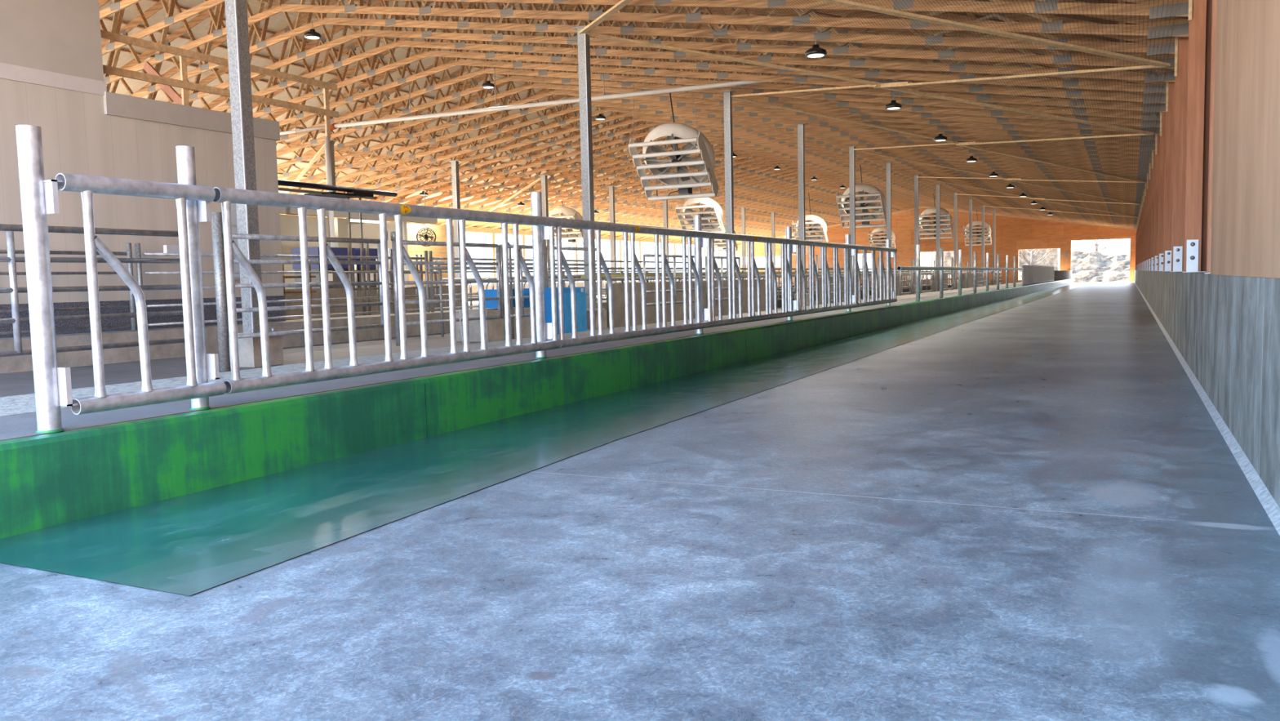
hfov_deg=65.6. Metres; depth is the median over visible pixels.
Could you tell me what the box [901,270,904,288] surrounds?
divider
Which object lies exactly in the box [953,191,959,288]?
steel column
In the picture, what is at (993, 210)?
steel column
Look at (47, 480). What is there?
wall
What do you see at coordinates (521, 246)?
gate
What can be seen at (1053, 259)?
shed
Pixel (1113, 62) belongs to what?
roof truss
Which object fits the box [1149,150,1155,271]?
wall post
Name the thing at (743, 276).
pipe
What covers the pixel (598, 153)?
roof truss
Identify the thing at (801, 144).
steel column
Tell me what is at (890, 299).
panel
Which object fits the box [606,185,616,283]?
steel column
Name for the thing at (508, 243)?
loop
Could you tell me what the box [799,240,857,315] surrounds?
panel
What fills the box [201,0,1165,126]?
roof truss
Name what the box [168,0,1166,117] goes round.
roof truss
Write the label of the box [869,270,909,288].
divider
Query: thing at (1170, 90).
wall post
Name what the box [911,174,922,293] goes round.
steel column
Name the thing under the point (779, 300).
trim
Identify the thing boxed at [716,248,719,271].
post
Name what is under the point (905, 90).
diagonal brace
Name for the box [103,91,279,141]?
trim
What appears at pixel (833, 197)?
roof truss
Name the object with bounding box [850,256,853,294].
post
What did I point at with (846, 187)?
roof truss
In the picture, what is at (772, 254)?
post
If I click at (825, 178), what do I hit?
roof truss
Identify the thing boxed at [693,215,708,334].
fence post
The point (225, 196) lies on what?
panel
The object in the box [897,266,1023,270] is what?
pipe rail
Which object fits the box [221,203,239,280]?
window
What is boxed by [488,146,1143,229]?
roof truss
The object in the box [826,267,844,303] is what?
gate
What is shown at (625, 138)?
roof truss
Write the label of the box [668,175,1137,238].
roof truss
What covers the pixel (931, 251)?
utility pole
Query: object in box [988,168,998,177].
lamp
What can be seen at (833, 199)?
roof truss
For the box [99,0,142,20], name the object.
roof truss
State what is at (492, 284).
divider
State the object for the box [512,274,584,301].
divider
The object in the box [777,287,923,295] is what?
trim
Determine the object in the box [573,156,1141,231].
roof truss
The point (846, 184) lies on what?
roof truss
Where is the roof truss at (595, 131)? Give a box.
[297,47,1151,215]
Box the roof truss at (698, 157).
[435,88,1145,225]
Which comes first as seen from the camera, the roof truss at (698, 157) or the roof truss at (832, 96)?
the roof truss at (832, 96)
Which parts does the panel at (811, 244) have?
rail, rail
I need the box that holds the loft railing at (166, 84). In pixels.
[100,30,338,137]
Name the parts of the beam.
hanging rod, hanging rod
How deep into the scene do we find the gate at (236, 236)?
11.87 m
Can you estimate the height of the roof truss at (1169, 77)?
5.510 m
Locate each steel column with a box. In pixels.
[224,0,284,367]
[324,139,338,247]
[448,160,468,308]
[538,174,550,287]
[571,25,607,328]
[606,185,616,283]
[662,194,670,281]
[719,89,736,279]
[740,207,746,279]
[771,211,777,286]
[793,122,808,305]
[819,225,822,277]
[845,145,858,299]
[883,161,893,264]
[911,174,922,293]
[933,183,942,274]
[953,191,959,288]
[968,198,973,273]
[980,204,986,285]
[990,208,996,284]
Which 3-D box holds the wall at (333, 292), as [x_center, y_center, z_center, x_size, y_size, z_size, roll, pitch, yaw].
[-7.087,-1.253,23.253,0.100,0.880,9.500,1,5,26]
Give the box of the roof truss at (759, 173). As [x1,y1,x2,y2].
[524,144,1142,231]
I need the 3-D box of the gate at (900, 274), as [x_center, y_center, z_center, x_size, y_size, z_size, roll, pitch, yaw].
[9.204,-2.646,34.437,0.055,1.118,1.751,1,5,26]
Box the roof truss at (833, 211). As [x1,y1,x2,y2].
[691,182,1137,242]
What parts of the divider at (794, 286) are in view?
post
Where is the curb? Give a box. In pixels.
[0,278,1070,440]
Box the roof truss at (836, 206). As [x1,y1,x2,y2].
[680,182,1137,241]
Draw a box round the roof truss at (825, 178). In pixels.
[600,158,1140,231]
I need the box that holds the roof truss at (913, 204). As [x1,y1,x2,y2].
[736,204,1135,243]
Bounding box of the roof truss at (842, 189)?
[719,189,1136,240]
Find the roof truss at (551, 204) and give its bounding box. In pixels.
[465,101,1145,227]
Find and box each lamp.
[304,20,321,39]
[346,217,379,222]
[419,191,427,195]
[481,76,494,88]
[517,201,524,205]
[595,107,605,119]
[804,32,826,57]
[884,91,902,110]
[933,129,946,141]
[965,152,977,162]
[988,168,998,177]
[1005,182,1014,187]
[1018,188,1026,196]
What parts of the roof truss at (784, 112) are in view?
nail plate, nail plate, nail plate, nail plate, nail plate, nail plate, nail plate, nail plate, nail plate, nail plate, nail plate, nail plate, nail plate, nail plate, nail plate, nail plate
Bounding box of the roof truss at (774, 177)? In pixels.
[581,150,1141,221]
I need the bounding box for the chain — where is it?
[458,309,463,343]
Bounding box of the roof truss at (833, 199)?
[658,173,1137,239]
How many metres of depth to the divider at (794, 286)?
32.02 m
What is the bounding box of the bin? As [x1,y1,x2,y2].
[523,286,586,333]
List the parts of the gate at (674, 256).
rail, rail, rail, rail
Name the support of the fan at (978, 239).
hanging from the netting
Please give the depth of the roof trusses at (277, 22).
32.40 m
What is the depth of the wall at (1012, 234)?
83.22 m
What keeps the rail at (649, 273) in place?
attached to the divider
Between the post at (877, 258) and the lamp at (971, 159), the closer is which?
the post at (877, 258)
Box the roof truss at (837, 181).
[601,163,1139,236]
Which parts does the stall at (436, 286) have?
rail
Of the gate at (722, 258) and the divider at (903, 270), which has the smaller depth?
the gate at (722, 258)
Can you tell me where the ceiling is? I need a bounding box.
[102,0,1188,216]
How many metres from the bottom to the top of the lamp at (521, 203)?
0.378 m
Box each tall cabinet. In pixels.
[291,247,355,288]
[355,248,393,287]
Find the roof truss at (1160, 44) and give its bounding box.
[101,0,1174,97]
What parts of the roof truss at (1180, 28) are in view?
nail plate, nail plate, nail plate, nail plate, nail plate, nail plate, nail plate, nail plate, nail plate, nail plate, nail plate, nail plate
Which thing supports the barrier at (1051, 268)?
on the curb
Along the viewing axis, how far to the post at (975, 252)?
30.40 m
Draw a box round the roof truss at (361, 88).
[277,3,1159,168]
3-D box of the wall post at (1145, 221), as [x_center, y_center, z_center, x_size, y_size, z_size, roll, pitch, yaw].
[18.893,-5.020,36.841,0.310,3.354,0.340,1,5,26]
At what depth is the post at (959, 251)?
27.72 m
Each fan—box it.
[416,167,435,246]
[548,198,582,245]
[628,90,719,200]
[675,169,725,237]
[711,224,737,252]
[780,228,807,254]
[791,191,828,242]
[835,162,886,228]
[867,222,895,248]
[918,195,953,239]
[963,208,991,245]
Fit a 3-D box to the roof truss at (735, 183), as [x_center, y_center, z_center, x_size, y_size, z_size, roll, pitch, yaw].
[8.620,-10.374,53.480,33.751,5.510,0.130,1,5,26]
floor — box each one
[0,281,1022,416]
[0,282,1279,720]
[0,283,1005,396]
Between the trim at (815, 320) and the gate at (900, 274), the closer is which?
the trim at (815, 320)
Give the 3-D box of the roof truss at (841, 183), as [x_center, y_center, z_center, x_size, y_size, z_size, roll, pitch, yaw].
[12.929,-11.172,62.201,33.751,5.510,0.130,1,5,26]
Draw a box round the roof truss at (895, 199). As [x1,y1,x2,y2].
[735,187,1137,234]
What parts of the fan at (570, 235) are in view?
motor, panel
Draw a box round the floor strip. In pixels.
[0,283,1087,595]
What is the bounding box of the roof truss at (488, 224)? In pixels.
[476,102,1143,228]
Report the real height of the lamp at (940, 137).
0.378 m
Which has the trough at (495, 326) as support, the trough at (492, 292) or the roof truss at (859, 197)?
the trough at (492, 292)
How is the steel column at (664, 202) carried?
on the floor at (20, 383)
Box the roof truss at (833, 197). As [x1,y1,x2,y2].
[647,174,1138,239]
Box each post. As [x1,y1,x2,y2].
[15,124,77,433]
[175,146,223,409]
[210,212,230,371]
[390,231,399,346]
[489,233,496,284]
[520,235,525,284]
[530,191,552,358]
[542,239,546,288]
[573,239,578,282]
[617,240,622,281]
[636,241,641,266]
[671,243,675,270]
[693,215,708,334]
[702,247,706,271]
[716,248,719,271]
[771,253,773,310]
[785,226,796,320]
[815,254,818,277]
[845,234,854,311]
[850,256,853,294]
[877,257,879,297]
[885,239,893,306]
[911,259,913,293]
[915,244,919,301]
[933,260,935,291]
[937,256,939,291]
[939,247,943,297]
[955,261,956,288]
[958,249,961,295]
[966,262,968,288]
[973,251,976,293]
[986,253,988,291]
[996,253,999,289]
[1005,255,1008,288]
[1013,256,1015,287]
[1135,226,1136,257]
[1136,219,1137,270]
[1136,224,1137,266]
[1137,213,1139,270]
[1137,217,1138,270]
[1138,208,1140,270]
[1139,205,1141,270]
[1140,200,1142,270]
[1141,195,1143,270]
[1142,189,1145,270]
[1143,182,1146,270]
[1146,163,1151,271]
[1146,173,1149,270]
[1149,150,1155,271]
[1153,133,1159,271]
[1157,111,1166,271]
[1162,81,1174,271]
[1169,36,1188,271]
[1182,0,1212,272]
[1204,0,1216,274]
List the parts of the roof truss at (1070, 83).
nail plate, nail plate, nail plate, nail plate, nail plate, nail plate, nail plate, nail plate, nail plate, nail plate, nail plate, nail plate, nail plate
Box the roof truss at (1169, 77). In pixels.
[134,0,1174,111]
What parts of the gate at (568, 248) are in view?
rail, rail, rail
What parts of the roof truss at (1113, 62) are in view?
nail plate, nail plate, nail plate, nail plate, nail plate, nail plate, nail plate, nail plate, nail plate, nail plate, nail plate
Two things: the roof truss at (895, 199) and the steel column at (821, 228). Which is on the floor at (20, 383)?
the steel column at (821, 228)
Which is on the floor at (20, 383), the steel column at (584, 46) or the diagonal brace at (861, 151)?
the steel column at (584, 46)
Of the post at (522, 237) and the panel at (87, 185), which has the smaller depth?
the panel at (87, 185)
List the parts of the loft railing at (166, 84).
post, rail, rail, post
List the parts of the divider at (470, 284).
post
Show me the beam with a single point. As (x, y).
(369, 193)
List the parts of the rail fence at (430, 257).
rail, rail, rail, rail, rail, post, post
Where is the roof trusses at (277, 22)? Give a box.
[99,0,838,238]
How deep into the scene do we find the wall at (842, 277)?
32.98 m
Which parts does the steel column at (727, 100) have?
cap plate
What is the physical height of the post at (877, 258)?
1.430 m
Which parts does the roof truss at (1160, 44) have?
nail plate, nail plate, nail plate, nail plate, nail plate, nail plate, nail plate, nail plate, nail plate, nail plate, nail plate, nail plate, nail plate, nail plate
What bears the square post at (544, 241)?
on the floor at (20, 383)
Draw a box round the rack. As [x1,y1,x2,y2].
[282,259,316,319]
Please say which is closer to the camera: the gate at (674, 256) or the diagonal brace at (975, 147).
the gate at (674, 256)
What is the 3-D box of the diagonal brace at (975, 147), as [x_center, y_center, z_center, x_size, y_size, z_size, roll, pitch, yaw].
[10.039,-6.497,30.146,18.310,1.592,0.120,-4,5,-32]
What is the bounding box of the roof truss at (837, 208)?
[685,186,1137,241]
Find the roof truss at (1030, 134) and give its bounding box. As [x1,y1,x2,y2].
[278,20,1155,194]
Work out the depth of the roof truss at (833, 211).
75.32 m
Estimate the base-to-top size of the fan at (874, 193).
2.958 m
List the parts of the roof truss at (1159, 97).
nail plate, nail plate, nail plate, nail plate, nail plate, nail plate, nail plate, nail plate, nail plate, nail plate, nail plate, nail plate, nail plate, nail plate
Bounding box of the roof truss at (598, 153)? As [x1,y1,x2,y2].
[386,62,1149,204]
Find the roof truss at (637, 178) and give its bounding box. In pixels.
[452,96,1145,226]
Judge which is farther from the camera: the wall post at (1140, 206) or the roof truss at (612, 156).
the wall post at (1140, 206)
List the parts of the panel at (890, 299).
rail, rail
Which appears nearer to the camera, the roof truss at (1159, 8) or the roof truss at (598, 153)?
the roof truss at (1159, 8)
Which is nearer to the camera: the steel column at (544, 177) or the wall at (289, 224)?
the wall at (289, 224)
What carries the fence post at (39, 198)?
on the wall at (47, 480)
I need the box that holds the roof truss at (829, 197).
[720,196,1135,241]
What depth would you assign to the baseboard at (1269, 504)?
5.41 m
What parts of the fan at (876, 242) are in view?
panel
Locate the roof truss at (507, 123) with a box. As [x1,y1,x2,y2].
[325,48,1151,217]
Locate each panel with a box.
[54,173,226,414]
[213,186,561,394]
[555,217,714,348]
[710,231,800,327]
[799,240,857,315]
[856,244,897,306]
[1209,0,1279,278]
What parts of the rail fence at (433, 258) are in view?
rail, rail, rail, rail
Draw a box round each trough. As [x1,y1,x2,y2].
[455,307,531,342]
[478,288,515,308]
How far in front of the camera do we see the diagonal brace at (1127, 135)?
27.45 m
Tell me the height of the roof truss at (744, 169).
5.510 m
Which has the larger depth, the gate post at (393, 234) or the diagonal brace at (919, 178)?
the diagonal brace at (919, 178)
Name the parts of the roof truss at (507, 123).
nail plate, nail plate, nail plate, nail plate, nail plate, nail plate, nail plate, nail plate, nail plate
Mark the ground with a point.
(1105, 282)
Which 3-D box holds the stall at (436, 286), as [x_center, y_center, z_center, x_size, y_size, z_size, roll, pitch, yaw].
[-5.745,-1.747,23.579,0.865,1.750,2.220,1,5,26]
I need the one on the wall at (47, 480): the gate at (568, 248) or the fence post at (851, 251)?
the fence post at (851, 251)
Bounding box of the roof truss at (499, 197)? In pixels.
[406,79,1146,223]
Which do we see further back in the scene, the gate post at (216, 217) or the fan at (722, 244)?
the fan at (722, 244)
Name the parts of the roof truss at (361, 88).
nail plate, nail plate, nail plate, nail plate, nail plate, nail plate, nail plate, nail plate, nail plate, nail plate, nail plate, nail plate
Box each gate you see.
[0,223,184,356]
[222,233,383,339]
[402,240,501,325]
[498,244,533,318]
[546,245,597,311]
[643,253,702,305]
[705,255,740,301]
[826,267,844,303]
[899,270,911,295]
[920,270,932,293]
[943,270,954,289]
[976,270,983,286]
[993,270,1001,284]
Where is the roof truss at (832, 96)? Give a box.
[263,2,1159,156]
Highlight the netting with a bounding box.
[248,0,1181,227]
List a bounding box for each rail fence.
[0,242,142,334]
[142,250,434,326]
[432,257,583,309]
[595,257,688,289]
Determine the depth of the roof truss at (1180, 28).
16.57 m
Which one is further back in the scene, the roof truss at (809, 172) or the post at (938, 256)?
the roof truss at (809, 172)
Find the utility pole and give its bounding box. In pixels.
[931,251,933,266]
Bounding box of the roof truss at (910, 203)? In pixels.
[736,203,1136,241]
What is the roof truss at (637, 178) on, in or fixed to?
on the steel column at (611, 188)
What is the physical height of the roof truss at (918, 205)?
5.510 m
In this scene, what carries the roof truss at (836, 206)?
attached to the ceiling
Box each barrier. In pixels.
[1021,265,1032,285]
[1032,265,1040,284]
[1040,265,1048,283]
[1048,266,1053,281]
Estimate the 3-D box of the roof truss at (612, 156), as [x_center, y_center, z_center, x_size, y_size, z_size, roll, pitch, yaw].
[2.156,-9.177,40.399,33.751,5.510,0.130,1,5,26]
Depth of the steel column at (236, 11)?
11.40 m
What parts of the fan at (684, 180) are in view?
panel, blade, blade, blade, blade, motor, blade, blade, panel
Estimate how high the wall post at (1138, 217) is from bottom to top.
3.354 m
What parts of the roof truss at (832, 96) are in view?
nail plate, nail plate, nail plate, nail plate, nail plate, nail plate, nail plate, nail plate, nail plate, nail plate, nail plate, nail plate, nail plate, nail plate, nail plate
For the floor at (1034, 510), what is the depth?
3.30 m
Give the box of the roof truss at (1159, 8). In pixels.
[99,0,1188,55]
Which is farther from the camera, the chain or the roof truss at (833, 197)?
the roof truss at (833, 197)
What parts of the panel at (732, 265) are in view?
rail, rail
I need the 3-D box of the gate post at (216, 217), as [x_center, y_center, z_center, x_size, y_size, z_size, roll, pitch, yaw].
[-4.574,-0.745,10.832,0.110,1.730,0.110,1,5,26]
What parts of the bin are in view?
door panel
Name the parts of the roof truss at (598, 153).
nail plate, nail plate, nail plate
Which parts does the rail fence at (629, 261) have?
rail, rail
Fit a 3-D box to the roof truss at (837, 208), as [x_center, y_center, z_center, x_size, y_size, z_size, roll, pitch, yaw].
[18.854,-12.269,74.192,33.751,5.510,0.130,1,5,26]
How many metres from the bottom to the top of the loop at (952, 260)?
1.624 m
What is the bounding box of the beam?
[277,179,397,251]
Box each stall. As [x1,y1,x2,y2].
[346,242,422,315]
[354,248,440,315]
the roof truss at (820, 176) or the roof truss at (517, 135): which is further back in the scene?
the roof truss at (820, 176)
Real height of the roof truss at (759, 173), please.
5.510 m
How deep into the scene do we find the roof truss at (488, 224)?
48.01 m
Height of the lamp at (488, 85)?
0.378 m
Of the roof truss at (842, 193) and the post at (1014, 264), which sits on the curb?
the post at (1014, 264)
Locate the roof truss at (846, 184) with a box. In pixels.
[617,169,1139,237]
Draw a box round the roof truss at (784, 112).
[277,9,1155,187]
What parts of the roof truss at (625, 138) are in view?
nail plate, nail plate, nail plate, nail plate, nail plate, nail plate, nail plate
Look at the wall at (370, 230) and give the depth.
34.10 m
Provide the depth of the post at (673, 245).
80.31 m
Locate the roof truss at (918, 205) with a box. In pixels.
[737,204,1135,244]
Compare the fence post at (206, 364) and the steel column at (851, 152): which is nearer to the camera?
the fence post at (206, 364)
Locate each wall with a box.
[0,0,284,304]
[0,278,1073,538]
[0,295,285,337]
[280,214,367,288]
[284,284,461,318]
[347,221,409,286]
[406,222,455,286]
[467,278,737,297]
[605,279,765,327]
[735,205,1135,286]
[818,276,853,303]
[893,275,902,295]
[932,274,947,291]
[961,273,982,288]
[1053,270,1071,280]
[1134,270,1279,507]
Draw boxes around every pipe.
[280,66,964,247]
[580,271,862,279]
[604,271,999,280]
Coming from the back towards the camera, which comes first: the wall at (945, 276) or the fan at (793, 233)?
the fan at (793, 233)
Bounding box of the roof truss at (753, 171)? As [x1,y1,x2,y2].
[518,148,1142,230]
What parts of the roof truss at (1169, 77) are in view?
nail plate, nail plate, nail plate, nail plate, nail plate, nail plate, nail plate, nail plate, nail plate, nail plate, nail plate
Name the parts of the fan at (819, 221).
panel, panel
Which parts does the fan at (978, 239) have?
panel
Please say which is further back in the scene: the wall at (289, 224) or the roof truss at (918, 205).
the roof truss at (918, 205)
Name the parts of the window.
frame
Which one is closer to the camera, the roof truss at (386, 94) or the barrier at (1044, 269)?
the roof truss at (386, 94)
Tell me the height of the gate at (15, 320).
1.164 m
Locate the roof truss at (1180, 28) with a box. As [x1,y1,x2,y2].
[98,0,1188,84]
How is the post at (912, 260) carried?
on the floor at (20, 383)
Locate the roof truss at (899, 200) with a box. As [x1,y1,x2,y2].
[738,185,1137,234]
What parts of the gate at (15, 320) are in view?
rail, rail, rail, rail, rail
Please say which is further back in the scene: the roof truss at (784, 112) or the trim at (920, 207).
the trim at (920, 207)
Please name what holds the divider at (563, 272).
on the floor at (20, 383)
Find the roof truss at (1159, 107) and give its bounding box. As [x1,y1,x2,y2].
[252,1,1166,143]
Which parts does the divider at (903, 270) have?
post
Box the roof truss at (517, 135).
[296,35,1155,194]
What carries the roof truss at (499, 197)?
attached to the ceiling
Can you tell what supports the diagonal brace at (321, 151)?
attached to the roof truss at (1030, 134)
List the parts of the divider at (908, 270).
post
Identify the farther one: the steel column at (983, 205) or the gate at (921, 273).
the steel column at (983, 205)
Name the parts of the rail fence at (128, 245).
rail, rail, rail, rail, post, post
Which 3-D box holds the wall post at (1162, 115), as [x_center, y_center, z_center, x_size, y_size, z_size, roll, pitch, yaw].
[10.819,-3.515,20.375,0.310,3.354,0.340,1,5,26]
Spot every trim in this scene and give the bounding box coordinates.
[0,62,106,95]
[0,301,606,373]
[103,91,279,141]
[279,206,437,223]
[292,214,717,246]
[424,320,816,437]
[737,206,1135,246]
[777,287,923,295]
[777,292,867,300]
[777,297,794,307]
[857,284,951,290]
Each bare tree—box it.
[1018,248,1055,265]
[1087,239,1122,253]
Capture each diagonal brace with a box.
[284,144,324,193]
[488,177,541,211]
[578,0,633,34]
[586,31,1154,134]
[730,65,1169,97]
[732,97,1145,182]
[813,0,1170,67]
[853,133,1148,150]
[854,150,1140,204]
[915,177,1139,182]
[919,177,1137,217]
[955,193,1137,204]
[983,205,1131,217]
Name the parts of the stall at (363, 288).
rail, rail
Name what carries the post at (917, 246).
on the curb
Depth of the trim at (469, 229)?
60.14 m
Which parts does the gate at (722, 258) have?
rail, rail, rail, rail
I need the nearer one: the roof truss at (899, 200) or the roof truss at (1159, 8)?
the roof truss at (1159, 8)
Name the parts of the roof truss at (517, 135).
nail plate, nail plate, nail plate, nail plate, nail plate, nail plate, nail plate, nail plate, nail plate, nail plate, nail plate, nail plate, nail plate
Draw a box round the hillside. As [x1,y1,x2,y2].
[924,250,1129,282]
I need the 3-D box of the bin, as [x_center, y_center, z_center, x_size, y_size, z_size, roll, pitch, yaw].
[-1.455,-0.858,17.171,0.650,0.800,1.040,1,5,26]
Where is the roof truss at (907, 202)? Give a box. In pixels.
[753,202,1136,235]
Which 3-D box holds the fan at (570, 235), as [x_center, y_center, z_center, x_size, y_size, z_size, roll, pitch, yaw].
[-3.838,-7.170,51.268,2.040,2.386,1.821,1,5,26]
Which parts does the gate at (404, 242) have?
rail, rail, rail, rail, rail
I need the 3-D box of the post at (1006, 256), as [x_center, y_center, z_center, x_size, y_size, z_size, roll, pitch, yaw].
[14.156,-3.420,38.298,0.088,1.265,0.090,1,5,26]
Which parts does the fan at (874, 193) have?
panel, motor, blade, blade, panel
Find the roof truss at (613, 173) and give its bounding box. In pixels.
[421,87,1146,224]
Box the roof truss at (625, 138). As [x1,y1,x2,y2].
[337,58,1149,218]
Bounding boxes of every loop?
[501,241,514,338]
[862,254,862,299]
[951,257,953,289]
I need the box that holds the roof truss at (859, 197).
[668,177,1137,240]
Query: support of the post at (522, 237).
on the wall at (474, 287)
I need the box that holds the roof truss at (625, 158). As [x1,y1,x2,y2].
[390,77,1146,222]
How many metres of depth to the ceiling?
26.50 m
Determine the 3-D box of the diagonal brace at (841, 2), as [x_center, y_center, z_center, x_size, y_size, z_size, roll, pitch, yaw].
[1.649,-4.932,13.087,13.098,1.602,0.120,-3,5,-16]
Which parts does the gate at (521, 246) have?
rail, rail, rail, rail, rail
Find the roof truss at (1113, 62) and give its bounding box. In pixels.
[111,0,1174,103]
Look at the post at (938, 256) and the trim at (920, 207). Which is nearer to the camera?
the post at (938, 256)
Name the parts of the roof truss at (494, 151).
nail plate, nail plate, nail plate, nail plate, nail plate, nail plate, nail plate, nail plate, nail plate, nail plate, nail plate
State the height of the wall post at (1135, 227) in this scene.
3.354 m
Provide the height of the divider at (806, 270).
1.100 m
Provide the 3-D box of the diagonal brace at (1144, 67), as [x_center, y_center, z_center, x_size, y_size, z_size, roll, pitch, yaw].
[5.115,-5.573,20.101,0.120,1.602,11.839,-4,5,-28]
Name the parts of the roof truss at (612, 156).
nail plate, nail plate, nail plate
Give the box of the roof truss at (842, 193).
[640,171,1138,239]
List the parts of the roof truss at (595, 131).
nail plate, nail plate, nail plate, nail plate, nail plate, nail plate, nail plate, nail plate, nail plate, nail plate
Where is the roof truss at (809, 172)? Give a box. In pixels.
[564,153,1141,230]
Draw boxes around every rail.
[427,266,897,337]
[441,277,736,285]
[595,270,992,275]
[702,269,925,286]
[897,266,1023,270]
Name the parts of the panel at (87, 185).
rail, rail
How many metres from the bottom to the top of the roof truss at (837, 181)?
5.510 m
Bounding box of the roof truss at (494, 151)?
[280,35,1151,214]
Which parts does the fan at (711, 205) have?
panel, blade, blade, panel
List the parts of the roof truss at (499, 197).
nail plate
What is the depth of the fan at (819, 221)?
63.91 m
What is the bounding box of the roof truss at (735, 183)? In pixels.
[567,148,1142,218]
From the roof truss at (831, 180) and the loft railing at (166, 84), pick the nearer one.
the loft railing at (166, 84)
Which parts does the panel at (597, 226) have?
rail, rail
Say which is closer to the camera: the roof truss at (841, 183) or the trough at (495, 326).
the trough at (495, 326)
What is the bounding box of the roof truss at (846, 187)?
[627,167,1139,237]
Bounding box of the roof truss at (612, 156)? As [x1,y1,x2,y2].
[404,69,1149,206]
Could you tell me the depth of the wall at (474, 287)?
60.64 m
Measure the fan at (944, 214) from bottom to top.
2.958 m
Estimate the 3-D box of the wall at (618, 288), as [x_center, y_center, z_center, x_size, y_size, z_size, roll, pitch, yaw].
[1.409,-1.425,23.124,0.150,0.850,9.000,1,5,26]
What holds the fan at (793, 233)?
hanging from the roof truss at (907, 202)
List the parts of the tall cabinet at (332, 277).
white panel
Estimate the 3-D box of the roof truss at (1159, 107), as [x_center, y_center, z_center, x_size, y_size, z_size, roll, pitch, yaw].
[-4.307,-7.981,27.318,33.751,5.510,0.130,1,5,26]
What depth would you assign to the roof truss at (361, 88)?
27.27 m
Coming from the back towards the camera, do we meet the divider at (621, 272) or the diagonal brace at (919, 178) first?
the diagonal brace at (919, 178)
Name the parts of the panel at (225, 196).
rail, rail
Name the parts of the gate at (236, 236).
rail, rail, rail, rail, rail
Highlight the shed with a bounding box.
[934,248,1060,271]
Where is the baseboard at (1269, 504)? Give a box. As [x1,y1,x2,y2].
[1133,281,1279,535]
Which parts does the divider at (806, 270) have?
post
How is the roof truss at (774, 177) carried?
attached to the ceiling
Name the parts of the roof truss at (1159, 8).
nail plate, nail plate, nail plate, nail plate, nail plate, nail plate, nail plate, nail plate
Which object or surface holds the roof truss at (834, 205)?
attached to the ceiling
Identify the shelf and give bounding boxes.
[303,191,365,198]
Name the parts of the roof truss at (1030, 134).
nail plate, nail plate, nail plate, nail plate, nail plate, nail plate, nail plate, nail plate, nail plate, nail plate, nail plate, nail plate, nail plate, nail plate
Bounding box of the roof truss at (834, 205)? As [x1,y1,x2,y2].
[673,178,1137,240]
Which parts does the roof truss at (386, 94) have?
nail plate, nail plate, nail plate, nail plate, nail plate, nail plate, nail plate, nail plate, nail plate, nail plate, nail plate, nail plate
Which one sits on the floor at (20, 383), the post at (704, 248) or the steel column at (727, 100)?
the steel column at (727, 100)
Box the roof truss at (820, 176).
[604,155,1140,223]
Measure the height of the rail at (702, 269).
1.228 m
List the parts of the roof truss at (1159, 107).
nail plate, nail plate, nail plate, nail plate, nail plate, nail plate, nail plate, nail plate, nail plate, nail plate, nail plate, nail plate, nail plate, nail plate, nail plate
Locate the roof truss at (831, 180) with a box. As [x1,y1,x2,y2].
[595,160,1140,235]
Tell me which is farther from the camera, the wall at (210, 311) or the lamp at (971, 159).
the lamp at (971, 159)
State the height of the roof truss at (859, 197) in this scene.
5.510 m
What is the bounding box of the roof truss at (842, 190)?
[635,170,1138,238]
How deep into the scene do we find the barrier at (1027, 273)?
45.73 m
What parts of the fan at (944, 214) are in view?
panel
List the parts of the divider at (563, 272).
post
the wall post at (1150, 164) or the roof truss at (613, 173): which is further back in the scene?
the roof truss at (613, 173)
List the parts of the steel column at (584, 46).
cap plate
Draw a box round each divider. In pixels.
[423,283,472,309]
[444,283,493,297]
[477,271,565,302]
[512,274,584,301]
[548,271,623,300]
[777,270,795,294]
[792,270,807,293]
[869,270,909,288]
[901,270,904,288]
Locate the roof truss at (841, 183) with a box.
[615,165,1139,235]
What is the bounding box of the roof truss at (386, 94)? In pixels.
[276,4,1159,179]
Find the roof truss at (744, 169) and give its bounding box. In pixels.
[507,108,1143,229]
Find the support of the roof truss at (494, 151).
attached to the ceiling
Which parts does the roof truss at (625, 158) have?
nail plate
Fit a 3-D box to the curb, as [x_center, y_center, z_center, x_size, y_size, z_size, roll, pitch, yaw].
[12.190,-2.319,35.174,0.815,0.349,102.000,1,5,26]
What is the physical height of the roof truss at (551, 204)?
5.510 m
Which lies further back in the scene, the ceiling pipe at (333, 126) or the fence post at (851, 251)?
the ceiling pipe at (333, 126)
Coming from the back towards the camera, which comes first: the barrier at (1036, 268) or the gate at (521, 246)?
the barrier at (1036, 268)
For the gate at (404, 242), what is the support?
attached to the gate post at (393, 234)
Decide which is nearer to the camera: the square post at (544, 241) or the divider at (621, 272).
the square post at (544, 241)
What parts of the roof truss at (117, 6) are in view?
nail plate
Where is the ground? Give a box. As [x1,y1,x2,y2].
[1073,281,1129,283]

